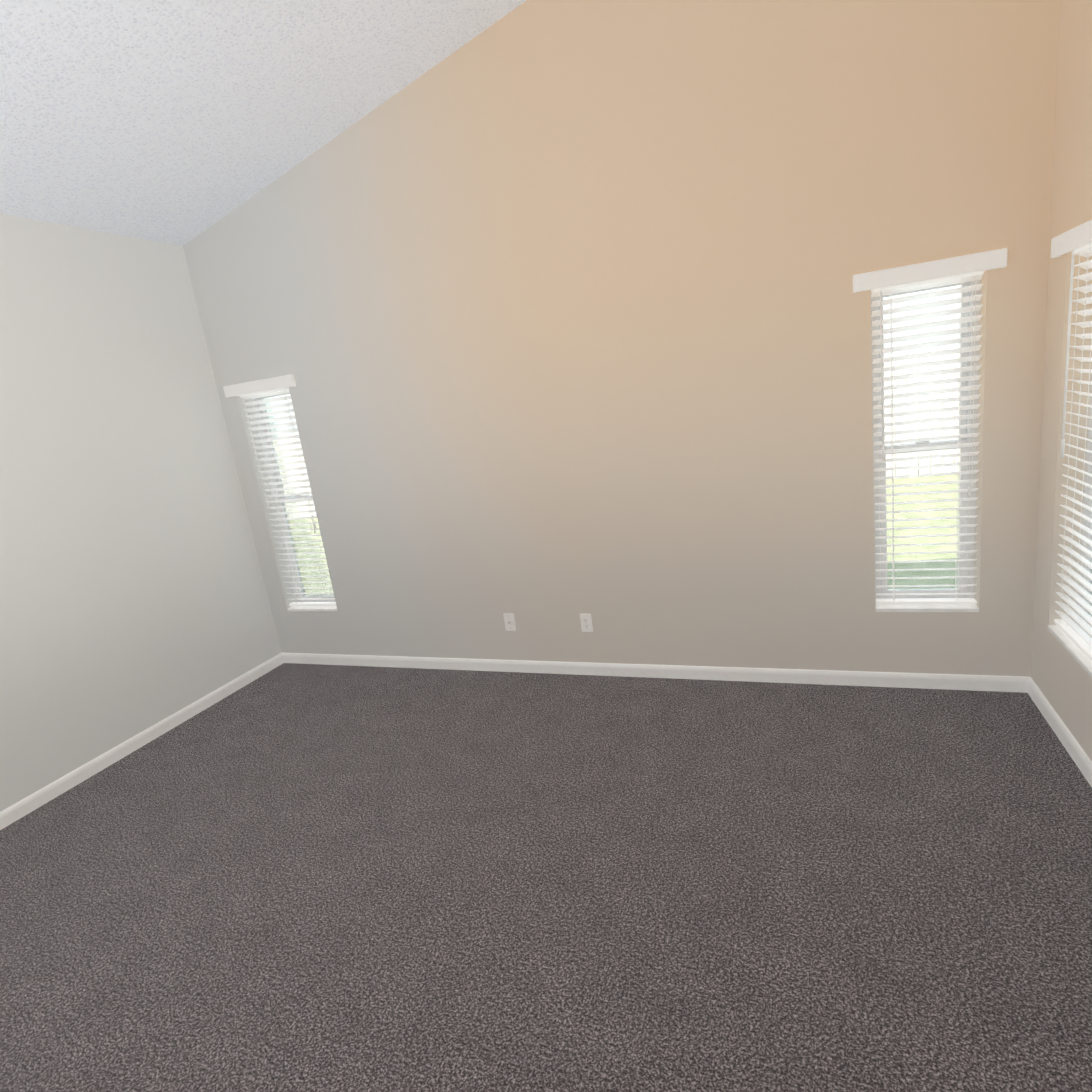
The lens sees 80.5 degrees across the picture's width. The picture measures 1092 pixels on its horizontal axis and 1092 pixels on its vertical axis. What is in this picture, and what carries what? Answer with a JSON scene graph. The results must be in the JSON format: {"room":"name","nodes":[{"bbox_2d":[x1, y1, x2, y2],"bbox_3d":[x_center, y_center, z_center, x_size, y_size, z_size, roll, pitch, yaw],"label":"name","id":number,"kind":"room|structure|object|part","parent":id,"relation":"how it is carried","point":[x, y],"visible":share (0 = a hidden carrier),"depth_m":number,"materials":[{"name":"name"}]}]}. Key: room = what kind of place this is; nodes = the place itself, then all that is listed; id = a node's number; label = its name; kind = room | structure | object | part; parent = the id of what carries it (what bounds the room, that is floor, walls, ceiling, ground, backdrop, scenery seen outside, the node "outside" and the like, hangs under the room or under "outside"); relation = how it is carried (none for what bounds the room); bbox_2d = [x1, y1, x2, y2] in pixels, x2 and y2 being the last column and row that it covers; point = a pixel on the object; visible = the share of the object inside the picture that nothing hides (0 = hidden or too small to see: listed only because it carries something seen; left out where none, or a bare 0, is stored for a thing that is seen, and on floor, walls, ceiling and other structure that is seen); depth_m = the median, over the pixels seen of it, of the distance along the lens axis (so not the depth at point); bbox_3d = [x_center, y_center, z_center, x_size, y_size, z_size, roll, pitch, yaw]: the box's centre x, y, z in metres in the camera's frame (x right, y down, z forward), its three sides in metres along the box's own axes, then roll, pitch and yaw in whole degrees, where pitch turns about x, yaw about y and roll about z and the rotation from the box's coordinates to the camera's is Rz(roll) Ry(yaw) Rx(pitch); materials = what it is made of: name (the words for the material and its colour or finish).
{"room":"empty bedroom","nodes":[
{"label":"empty bedroom","id":0,"kind":"room"},
{"bbox_2d":[0,213,281,811],"bbox_3d":[-3.442,0.240,2.033,0.200,3.061,6.100,-2,14,22],"label":"wall","id":1,"kind":"structure","parent":0,"point":[134,600],"depth_m":3.85,"materials":[{"name":"paint"}]},
{"bbox_2d":[0,653,283,829],"bbox_3d":[-3.113,1.648,2.417,0.014,0.082,5.886,-2,14,22],"label":"baseboard","id":2,"kind":"structure","parent":1,"relation":"attached to","point":[39,798],"depth_m":3.88,"materials":[{"name":"white wood"}]},
{"bbox_2d":[0,0,525,245],"bbox_3d":[-1.705,-1.876,0.843,4.469,1.202,6.300,-2,14,22],"label":"ceiling","id":3,"kind":"structure","parent":0,"point":[179,122],"depth_m":3.12,"materials":[{"name":"white paint"}]},
{"bbox_2d":[0,663,1091,1091],"bbox_3d":[-0.853,1.644,1.530,5.267,0.100,6.300,-2,14,22],"label":"floor","id":4,"kind":"structure","parent":0,"point":[290,877],"depth_m":2.36,"materials":[{"name":"carpet"}]},
{"bbox_2d":[183,0,1059,676],"bbox_3d":[-0.046,-1.167,3.791,5.267,4.075,0.200,-2,14,22],"label":"wall","id":5,"kind":"structure","parent":0,"point":[553,316],"depth_m":3.47,"materials":[{"name":"paint"}]},
{"bbox_2d":[250,393,334,601],"bbox_3d":[-1.812,-0.340,4.769,0.470,1.650,0.079,-2,14,22],"label":"window","id":6,"kind":"structure","parent":5,"relation":"in","point":[306,573],"depth_m":4.83,"materials":[{"name":"plastic"}]},
{"bbox_2d":[223,374,335,605],"bbox_3d":[-1.863,-0.346,4.654,0.613,1.659,0.101,-2,14,22],"label":"window blind","id":7,"kind":"object","parent":6,"relation":"attached to","point":[265,387],"visible":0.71,"depth_m":4.61,"materials":[{"name":"white plastic"}]},
{"bbox_2d":[287,606,336,611],"bbox_3d":[-1.736,0.468,4.876,0.470,0.022,0.105,-2,14,22],"label":"sill","id":8,"kind":"structure","parent":5,"relation":"attached to","point":[312,609],"depth_m":4.84,"materials":[{"name":"wood"}]},
{"bbox_2d":[503,613,515,630],"bbox_3d":[-0.241,0.502,4.233,0.074,0.120,0.017,-2,14,22],"label":"electrical outlet","id":9,"kind":"object","parent":5,"relation":"attached to","point":[509,620],"visible":1,"depth_m":4.23,"materials":[{"name":"plastic"}]},
{"bbox_2d":[580,614,592,631],"bbox_3d":[0.252,0.482,4.037,0.074,0.120,0.009,-2,14,22],"label":"electrical outlet","id":10,"kind":"object","parent":5,"relation":"attached to","point":[586,622],"visible":1,"depth_m":4.03,"materials":[{"name":"plastic"}]},
{"bbox_2d":[281,653,1030,692],"bbox_3d":[0.179,0.787,4.152,4.867,0.082,0.014,-2,14,22],"label":"baseboard","id":11,"kind":"structure","parent":5,"relation":"attached to","point":[930,681],"depth_m":3.85,"materials":[{"name":"white wood"}]},
{"bbox_2d":[870,280,980,601],"bbox_3d":[1.899,-0.490,3.259,0.465,1.650,0.079,-2,14,22],"label":"window","id":12,"kind":"structure","parent":5,"relation":"in","point":[962,564],"depth_m":3.25,"materials":[{"name":"plastic"}]},
{"bbox_3d":[1.899,-0.498,3.259,0.337,1.507,0.037,-2,14,22],"label":"glass","id":13,"kind":"part","parent":12,"relation":"part of","materials":[{"name":"clear glass"}]},
{"bbox_2d":[853,248,1007,604],"bbox_3d":[1.849,-0.496,3.145,0.608,1.659,0.101,-2,14,22],"label":"window blind","id":14,"kind":"object","parent":12,"relation":"attached to","point":[943,272],"visible":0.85,"depth_m":3.09,"materials":[{"name":"white plastic"}]},
{"bbox_2d":[875,602,978,611],"bbox_3d":[1.976,0.318,3.366,0.465,0.022,0.105,-2,14,22],"label":"sill","id":15,"kind":"structure","parent":5,"relation":"attached to","point":[932,608],"depth_m":3.33,"materials":[{"name":"wood"}]},
{"bbox_2d":[1031,0,1091,760],"bbox_3d":[1.195,-0.343,0.032,0.200,3.877,6.100,-2,14,22],"label":"wall","id":16,"kind":"structure","parent":0,"point":[1061,677],"depth_m":2.70,"materials":[{"name":"paint"}]},
{"bbox_2d":[1027,678,1091,786],"bbox_3d":[1.379,1.467,0.590,0.014,0.082,5.886,-2,14,22],"label":"baseboard","id":17,"kind":"structure","parent":16,"relation":"attached to","point":[1074,749],"depth_m":2.82,"materials":[{"name":"white wood"}]},
{"bbox_2d":[1047,625,1091,676],"bbox_3d":[2.180,0.495,2.511,0.105,0.022,0.956,-2,14,22],"label":"sill","id":18,"kind":"structure","parent":16,"relation":"attached to","point":[1082,659],"depth_m":2.72,"materials":[{"name":"wood"}]},
{"bbox_2d":[1051,220,1091,661],"bbox_3d":[2.041,-0.326,2.331,0.101,1.656,1.099,-2,14,22],"label":"window blind","id":19,"kind":"object","parent":16,"relation":"attached to","point":[1077,240],"visible":1,"depth_m":2.63,"materials":[{"name":"white plastic"}]},
{"bbox_2d":[1076,367,1091,637],"bbox_3d":[2.155,-0.292,2.292,0.079,1.647,0.956,-2,14,22],"label":"window","id":20,"kind":"structure","parent":16,"relation":"in","point":[1087,501],"depth_m":2.76,"materials":[{"name":"plastic"}]},
{"label":"outside","id":21,"kind":"structure","parent":0,"visible":0},
{"bbox_2d":[303,373,958,588],"bbox_3d":[2.467,0.937,3.299,90.000,0.180,90.000,-2,14,22],"label":"lawn","id":22,"kind":"structure","parent":21,"point":[931,548],"depth_m":6.73,"materials":[{"name":"green plant"}]},
{"bbox_2d":[279,346,959,516],"bbox_3d":[5.827,-1.940,9.188,30.000,1.790,0.060,-2,14,22],"label":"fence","id":23,"kind":"object","parent":22,"relation":"on","point":[924,416],"depth_m":9.34,"materials":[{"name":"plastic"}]}
]}

